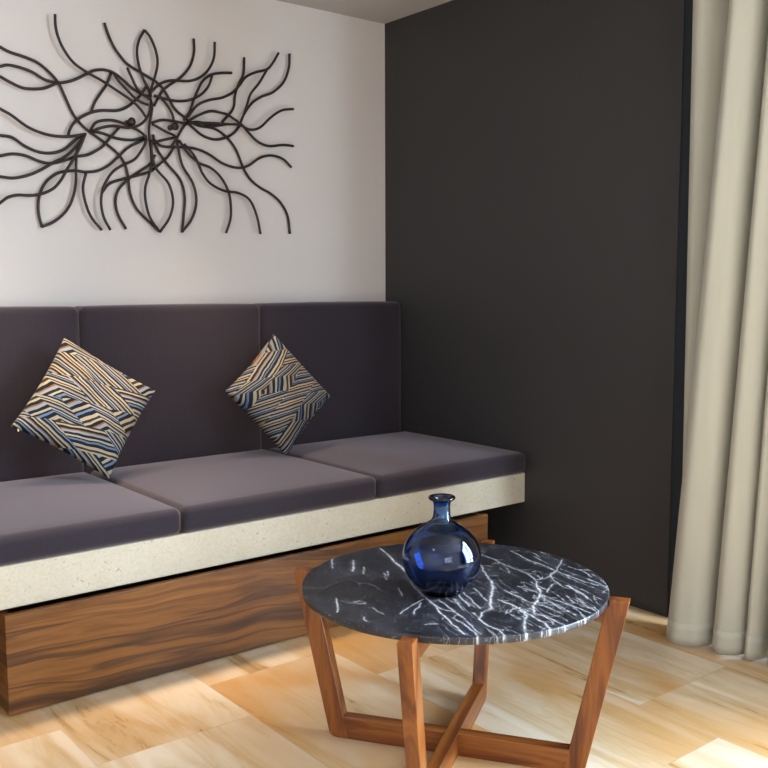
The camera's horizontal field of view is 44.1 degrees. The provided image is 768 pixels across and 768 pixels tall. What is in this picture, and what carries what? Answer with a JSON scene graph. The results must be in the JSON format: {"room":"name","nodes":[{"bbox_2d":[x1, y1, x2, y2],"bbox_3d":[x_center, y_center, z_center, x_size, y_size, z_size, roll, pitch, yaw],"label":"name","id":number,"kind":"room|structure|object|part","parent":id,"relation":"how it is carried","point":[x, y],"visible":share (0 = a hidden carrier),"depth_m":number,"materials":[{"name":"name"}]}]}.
{"room":"living room","nodes":[
{"label":"living room","id":0,"kind":"room"},
{"bbox_2d":[0,0,384,306],"bbox_3d":[-1.817,-0.285,3.248,4.950,2.552,0.150,-5,7,-38],"label":"wall","id":1,"kind":"structure","parent":0,"point":[332,194],"depth_m":3.93,"materials":[{"name":"white paint"}]},
{"bbox_2d":[0,14,293,233],"bbox_3d":[-0.910,-1.003,3.771,1.312,0.796,0.056,-5,7,-38],"label":"wall sculpture","id":2,"kind":"object","parent":1,"relation":"attached to","point":[130,123],"visible":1,"depth_m":3.74,"materials":[{"name":"brown metal"}]},
{"bbox_3d":[-1.310,-1.100,3.444,0.260,0.061,0.011,-5,7,-38],"label":"wire rod","id":3,"kind":"part","parent":2,"relation":"part of","materials":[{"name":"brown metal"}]},
{"bbox_3d":[-1.283,-0.898,3.505,0.366,0.094,0.011,-5,7,-38],"label":"wire rod","id":4,"kind":"part","parent":2,"relation":"part of","materials":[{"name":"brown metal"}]},
{"bbox_3d":[-1.279,-0.841,3.495,0.371,0.185,0.011,-5,7,-38],"label":"wire rod","id":5,"kind":"part","parent":2,"relation":"part of","materials":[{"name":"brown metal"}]},
{"bbox_3d":[-1.273,-0.782,3.495,0.372,0.310,0.011,-5,7,-38],"label":"wire rod","id":6,"kind":"part","parent":2,"relation":"part of","materials":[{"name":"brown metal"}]},
{"bbox_3d":[-1.269,-0.966,3.479,0.362,0.108,0.011,-5,7,-38],"label":"wire rod","id":7,"kind":"part","parent":2,"relation":"part of","materials":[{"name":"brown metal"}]},
{"bbox_3d":[-1.207,-0.762,3.570,0.178,0.353,0.011,-5,7,-38],"label":"wire rod","id":8,"kind":"part","parent":2,"relation":"part of","materials":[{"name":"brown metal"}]},
{"bbox_3d":[-1.226,-0.901,3.541,0.507,0.167,0.011,-5,7,-38],"label":"wire rod","id":9,"kind":"part","parent":2,"relation":"part of","materials":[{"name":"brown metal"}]},
{"bbox_3d":[-1.173,-1.158,3.558,0.619,0.087,0.011,-5,7,-38],"label":"wire rod","id":10,"kind":"part","parent":2,"relation":"part of","materials":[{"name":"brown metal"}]},
{"bbox_3d":[-1.159,-0.920,3.602,0.651,0.664,0.011,-5,7,-38],"label":"wire rod","id":11,"kind":"part","parent":2,"relation":"part of","materials":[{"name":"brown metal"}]},
{"bbox_3d":[-1.119,-0.779,3.648,0.439,0.366,0.011,-5,7,-38],"label":"wire rod","id":12,"kind":"part","parent":2,"relation":"part of","materials":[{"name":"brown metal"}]},
{"bbox_3d":[-1.120,-0.699,3.636,0.078,0.220,0.011,-5,7,-38],"label":"wire rod","id":13,"kind":"part","parent":2,"relation":"part of","materials":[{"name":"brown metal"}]},
{"bbox_3d":[-1.086,-1.119,3.640,0.095,0.160,0.011,-5,7,-38],"label":"wire rod","id":14,"kind":"part","parent":2,"relation":"part of","materials":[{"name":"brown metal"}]},
{"bbox_3d":[-1.073,-1.201,3.614,0.362,0.342,0.011,-5,7,-38],"label":"wire rod","id":15,"kind":"part","parent":2,"relation":"part of","materials":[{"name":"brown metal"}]},
{"bbox_3d":[-1.065,-1.053,3.656,0.330,0.225,0.011,-5,7,-38],"label":"wire rod","id":16,"kind":"part","parent":2,"relation":"part of","materials":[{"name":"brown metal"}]},
{"bbox_3d":[-1.029,-0.991,3.680,0.240,0.070,0.011,-5,7,-38],"label":"wire rod","id":17,"kind":"part","parent":2,"relation":"part of","materials":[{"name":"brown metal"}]},
{"bbox_3d":[-1.030,-0.966,3.701,0.224,0.032,0.011,-5,7,-38],"label":"wire rod","id":18,"kind":"part","parent":2,"relation":"part of","materials":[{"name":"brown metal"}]},
{"bbox_3d":[-1.014,-1.036,3.677,0.252,0.142,0.011,-5,7,-38],"label":"wire rod","id":19,"kind":"part","parent":2,"relation":"part of","materials":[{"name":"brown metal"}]},
{"bbox_3d":[-1.014,-0.781,3.704,0.206,0.365,0.011,-5,7,-38],"label":"wire rod","id":20,"kind":"part","parent":2,"relation":"part of","materials":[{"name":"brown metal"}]},
{"bbox_3d":[-0.987,-1.147,3.698,0.142,0.110,0.011,-5,7,-38],"label":"wire rod","id":21,"kind":"part","parent":2,"relation":"part of","materials":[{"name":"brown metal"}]},
{"bbox_3d":[-0.984,-0.763,3.759,0.183,0.303,0.011,-5,7,-38],"label":"wire rod","id":22,"kind":"part","parent":2,"relation":"part of","materials":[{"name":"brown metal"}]},
{"bbox_3d":[-0.969,-0.851,3.753,0.323,0.213,0.011,-5,7,-38],"label":"wire rod","id":23,"kind":"part","parent":2,"relation":"part of","materials":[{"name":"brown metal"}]},
{"bbox_3d":[-0.960,-1.174,3.707,0.100,0.116,0.011,-5,7,-38],"label":"wire rod","id":24,"kind":"part","parent":2,"relation":"part of","materials":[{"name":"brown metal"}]},
{"bbox_3d":[-0.945,-1.263,3.730,0.065,0.259,0.011,-5,7,-38],"label":"wire rod","id":25,"kind":"part","parent":2,"relation":"part of","materials":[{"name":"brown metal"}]},
{"bbox_3d":[-0.938,-1.230,3.748,0.346,0.330,0.011,-5,7,-38],"label":"wire rod","id":26,"kind":"part","parent":2,"relation":"part of","materials":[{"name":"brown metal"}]},
{"bbox_3d":[-0.927,-1.006,3.771,0.027,0.273,0.011,-5,7,-38],"label":"wire rod","id":27,"kind":"part","parent":2,"relation":"part of","materials":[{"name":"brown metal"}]},
{"bbox_3d":[-0.917,-1.258,3.743,0.062,0.271,0.011,-5,7,-38],"label":"wire rod","id":28,"kind":"part","parent":2,"relation":"part of","materials":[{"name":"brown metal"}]},
{"bbox_3d":[-0.927,-0.742,3.787,0.069,0.272,0.011,-5,7,-38],"label":"wire rod","id":29,"kind":"part","parent":2,"relation":"part of","materials":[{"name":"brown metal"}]},
{"bbox_3d":[-0.888,-0.789,3.803,0.099,0.364,0.011,-5,7,-38],"label":"wire rod","id":30,"kind":"part","parent":2,"relation":"part of","materials":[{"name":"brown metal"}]},
{"bbox_3d":[-0.883,-0.996,3.787,0.116,0.086,0.011,-5,7,-38],"label":"wire rod","id":31,"kind":"part","parent":2,"relation":"part of","materials":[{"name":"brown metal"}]},
{"bbox_3d":[-0.870,-1.097,3.807,0.070,0.117,0.011,-5,7,-38],"label":"wire rod","id":32,"kind":"part","parent":2,"relation":"part of","materials":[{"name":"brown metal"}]},
{"bbox_3d":[-0.870,-0.811,3.845,0.144,0.383,0.011,-5,7,-38],"label":"wire rod","id":33,"kind":"part","parent":2,"relation":"part of","materials":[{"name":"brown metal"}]},
{"bbox_3d":[-0.862,-1.050,3.808,0.156,0.028,0.011,-5,7,-38],"label":"wire rod","id":34,"kind":"part","parent":2,"relation":"part of","materials":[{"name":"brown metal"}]},
{"bbox_3d":[-0.845,-1.256,3.821,0.194,0.291,0.011,-5,7,-38],"label":"wire rod","id":35,"kind":"part","parent":2,"relation":"part of","materials":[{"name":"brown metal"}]},
{"bbox_3d":[-0.830,-1.015,3.848,0.078,0.108,0.011,-5,7,-38],"label":"wire rod","id":36,"kind":"part","parent":2,"relation":"part of","materials":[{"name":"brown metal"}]},
{"bbox_3d":[-0.808,-1.275,3.818,0.300,0.243,0.011,-5,7,-38],"label":"wire rod","id":37,"kind":"part","parent":2,"relation":"part of","materials":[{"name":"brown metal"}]},
{"bbox_3d":[-0.809,-1.200,3.836,0.266,0.127,0.011,-5,7,-38],"label":"wire rod","id":38,"kind":"part","parent":2,"relation":"part of","materials":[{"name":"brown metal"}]},
{"bbox_3d":[-0.807,-0.811,3.887,0.092,0.381,0.011,-5,7,-38],"label":"wire rod","id":39,"kind":"part","parent":2,"relation":"part of","materials":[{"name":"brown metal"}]},
{"bbox_3d":[-0.738,-0.815,3.931,0.243,0.371,0.011,-5,7,-38],"label":"wire rod","id":40,"kind":"part","parent":2,"relation":"part of","materials":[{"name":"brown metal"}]},
{"bbox_3d":[-0.727,-1.189,3.913,0.231,0.226,0.011,-5,7,-38],"label":"wire rod","id":41,"kind":"part","parent":2,"relation":"part of","materials":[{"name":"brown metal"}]},
{"bbox_3d":[-0.727,-1.080,3.933,0.184,0.027,0.011,-5,7,-38],"label":"wire rod","id":42,"kind":"part","parent":2,"relation":"part of","materials":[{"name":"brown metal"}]},
{"bbox_3d":[-0.707,-1.054,3.951,0.256,0.080,0.011,-5,7,-38],"label":"wire rod","id":43,"kind":"part","parent":2,"relation":"part of","materials":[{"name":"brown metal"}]},
{"bbox_3d":[-0.665,-0.957,3.986,0.662,0.098,0.011,-5,7,-38],"label":"wire rod","id":44,"kind":"part","parent":2,"relation":"part of","materials":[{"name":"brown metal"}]},
{"bbox_3d":[-0.672,-0.813,3.974,0.362,0.355,0.011,-5,7,-38],"label":"wire rod","id":45,"kind":"part","parent":2,"relation":"part of","materials":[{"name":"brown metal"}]},
{"bbox_3d":[-0.634,-1.237,3.992,0.122,0.282,0.011,-5,7,-38],"label":"wire rod","id":46,"kind":"part","parent":2,"relation":"part of","materials":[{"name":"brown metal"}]},
{"bbox_3d":[-0.626,-1.258,3.977,0.448,0.324,0.011,-5,7,-38],"label":"wire rod","id":47,"kind":"part","parent":2,"relation":"part of","materials":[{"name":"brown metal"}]},
{"bbox_3d":[-0.610,-0.875,4.047,0.499,0.450,0.011,-5,7,-38],"label":"wire rod","id":48,"kind":"part","parent":2,"relation":"part of","materials":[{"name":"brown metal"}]},
{"bbox_3d":[-0.599,-1.080,4.016,0.513,0.129,0.011,-5,7,-38],"label":"wire rod","id":49,"kind":"part","parent":2,"relation":"part of","materials":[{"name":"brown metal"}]},
{"bbox_3d":[-0.594,-1.133,4.004,0.508,0.123,0.011,-5,7,-38],"label":"wire rod","id":50,"kind":"part","parent":2,"relation":"part of","materials":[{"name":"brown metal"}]},
{"bbox_3d":[-0.547,-1.242,4.032,0.129,0.209,0.011,-5,7,-38],"label":"wire rod","id":51,"kind":"part","parent":2,"relation":"part of","materials":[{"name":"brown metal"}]},
{"bbox_3d":[-0.511,-1.268,4.078,0.265,0.332,0.011,-5,7,-38],"label":"wire rod","id":52,"kind":"part","parent":2,"relation":"part of","materials":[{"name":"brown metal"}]},
{"bbox_2d":[277,0,451,23],"bbox_3d":[0.160,-1.365,0.643,4.950,0.120,6.500,-5,7,-38],"label":"ceiling","id":53,"kind":"structure","parent":0,"point":[380,11],"depth_m":4.21,"materials":[{"name":"paint"}]},
{"bbox_3d":[1.953,-1.418,1.845,0.050,0.029,3.240,-5,7,-38],"label":"track","id":54,"kind":"object","parent":53,"relation":"attached to","visible":0},
{"bbox_2d":[666,0,767,666],"bbox_3d":[1.314,-0.293,2.771,0.210,2.394,1.032,-5,7,-38],"label":"curtain","id":55,"kind":"object","parent":54,"relation":"hanging from","point":[719,596],"visible":1,"depth_m":3.00,"materials":[{"name":"beige fabric"}]},
{"bbox_2d":[0,605,767,767],"bbox_3d":[0.226,1.168,0.951,4.800,0.120,6.200,-5,7,-38],"label":"floor","id":56,"kind":"structure","parent":0,"point":[666,704],"depth_m":2.70,"materials":[{"name":"wood"}]},
{"bbox_2d":[0,512,487,715],"bbox_3d":[-0.591,0.694,3.568,1.878,0.292,0.877,-5,7,-38],"label":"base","id":57,"kind":"object","parent":56,"relation":"on","point":[53,651],"visible":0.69,"depth_m":2.94,"materials":[{"name":"brown wood"}]},
{"bbox_3d":[-1.316,0.755,2.993,0.022,0.284,0.835,-5,7,-38],"label":"panel","id":58,"kind":"part","parent":57,"relation":"part of","materials":[{"name":"brown wood"}]},
{"bbox_3d":[-0.859,0.661,3.901,1.877,0.284,0.020,-5,7,-38],"label":"panel","id":59,"kind":"part","parent":57,"relation":"part of","materials":[{"name":"brown wood"}]},
{"bbox_3d":[-0.591,0.825,3.582,1.830,0.018,0.835,-5,7,-38],"label":"panel","id":60,"kind":"part","parent":57,"relation":"part of","materials":[{"name":"brown wood"}]},
{"bbox_3d":[0.133,0.633,4.144,0.022,0.284,0.835,-5,7,-38],"label":"panel","id":61,"kind":"part","parent":57,"relation":"part of","materials":[{"name":"brown wood"}]},
{"bbox_2d":[0,472,524,609],"bbox_3d":[-0.627,0.623,3.600,2.372,0.427,0.930,-5,7,-38],"label":"stone bench","id":62,"kind":"object","parent":56,"relation":"on","point":[45,579],"visible":0.44,"depth_m":3.09,"materials":[{"name":"beige stone"}]},
{"bbox_2d":[0,306,83,481],"bbox_3d":[-1.476,0.081,3.357,0.808,0.704,0.160,-5,7,-38],"label":"cushion","id":63,"kind":"object","parent":62,"relation":"on","point":[31,337],"visible":0.45,"depth_m":3.42,"materials":[{"name":"grey fabric"}]},
{"bbox_2d":[0,472,180,565],"bbox_3d":[-1.185,0.418,3.020,0.799,0.102,0.794,-5,7,-38],"label":"seat cushion","id":64,"kind":"object","parent":62,"relation":"on","point":[55,515],"visible":1,"depth_m":2.88,"materials":[{"name":"grey fabric"}]},
{"bbox_2d":[12,337,154,477],"bbox_3d":[-1.049,0.083,3.344,0.512,0.492,0.182,-3,7,-28],"label":"throw pillow","id":65,"kind":"object","parent":64,"relation":"on","point":[83,407],"visible":1,"depth_m":3.29,"materials":[{"name":"fabric"}]},
{"bbox_2d":[74,304,261,473],"bbox_3d":[-0.854,0.029,3.852,0.782,0.704,0.160,-5,7,-38],"label":"cushion","id":66,"kind":"object","parent":62,"relation":"on","point":[190,355],"visible":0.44,"depth_m":3.79,"materials":[{"name":"grey fabric"}]},
{"bbox_2d":[91,449,375,531],"bbox_3d":[-0.568,0.366,3.510,0.775,0.102,0.794,-5,7,-38],"label":"seat cushion","id":67,"kind":"object","parent":62,"relation":"on","point":[213,491],"visible":0.81,"depth_m":3.31,"materials":[{"name":"grey fabric"}]},
{"bbox_2d":[225,334,329,454],"bbox_3d":[-0.424,0.041,3.858,0.181,0.480,0.499,5,8,41],"label":"throw pillow","id":68,"kind":"object","parent":67,"relation":"on","point":[276,391],"visible":1,"depth_m":3.79,"materials":[{"name":"multicoloured fabric"}]},
{"bbox_2d":[255,301,400,449],"bbox_3d":[-0.244,-0.023,4.336,0.774,0.704,0.160,-5,7,-38],"label":"cushion","id":69,"kind":"object","parent":62,"relation":"on","point":[351,349],"visible":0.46,"depth_m":4.30,"materials":[{"name":"grey fabric"}]},
{"bbox_2d":[268,431,524,497],"bbox_3d":[0.044,0.314,3.997,0.786,0.102,0.794,-5,7,-38],"label":"seat cushion","id":70,"kind":"object","parent":62,"relation":"on","point":[404,462],"visible":0.73,"depth_m":3.80,"materials":[{"name":"grey fabric"}]},
{"bbox_2d":[294,539,630,767],"bbox_3d":[0.178,0.728,2.433,0.770,0.453,0.770,-4,7,-36],"label":"coffee table","id":71,"kind":"object","parent":56,"relation":"on","point":[517,594],"visible":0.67,"depth_m":2.33,"materials":[{"name":"stone"}]},
{"bbox_3d":[-0.164,0.719,2.545,0.150,0.450,0.034,2,6,18],"label":"leg","id":72,"kind":"part","parent":71,"relation":"part of","materials":[{"name":"brown wood"}]},
{"bbox_3d":[0.066,0.765,2.093,0.034,0.450,0.150,2,6,18],"label":"leg","id":73,"kind":"part","parent":71,"relation":"part of","materials":[{"name":"brown wood"}]},
{"bbox_3d":[0.178,0.540,2.414,0.032,0.040,0.756,2,6,18],"label":"support rail","id":74,"kind":"part","parent":71,"relation":"part of","materials":[{"name":"brown wood"}]},
{"bbox_2d":[402,493,480,597],"bbox_3d":[0.141,0.391,2.316,0.194,0.240,0.194,-5,7,-38],"label":"glass vase","id":75,"kind":"object","parent":71,"relation":"on","point":[441,557],"visible":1,"depth_m":2.25,"materials":[{"name":"blue glass"}]},
{"bbox_3d":[0.290,0.694,2.773,0.034,0.450,0.150,2,6,18],"label":"leg","id":76,"kind":"part","parent":71,"relation":"part of","materials":[{"name":"brown wood"}]},
{"bbox_3d":[0.520,0.740,2.322,0.150,0.450,0.034,2,6,18],"label":"leg","id":77,"kind":"part","parent":71,"relation":"part of","materials":[{"name":"brown wood"}]},
{"bbox_3d":[0.178,0.540,2.414,0.756,0.039,0.032,2,6,18],"label":"support rail","id":78,"kind":"part","parent":71,"relation":"part of","materials":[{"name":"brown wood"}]},
{"bbox_2d":[385,0,684,616],"bbox_3d":[0.595,-0.431,4.023,0.200,2.432,1.633,-5,7,-38],"label":"wall","id":79,"kind":"structure","parent":0,"point":[533,147],"depth_m":3.78,"materials":[{"name":"grey paint"}]},
{"bbox_2d":[668,0,692,614],"bbox_3d":[2.137,-0.234,2.065,0.146,2.432,3.367,-5,7,-38],"label":"window","id":80,"kind":"structure","parent":79,"relation":"in","point":[679,376],"depth_m":3.32,"materials":[{"name":"metal"}]}
]}

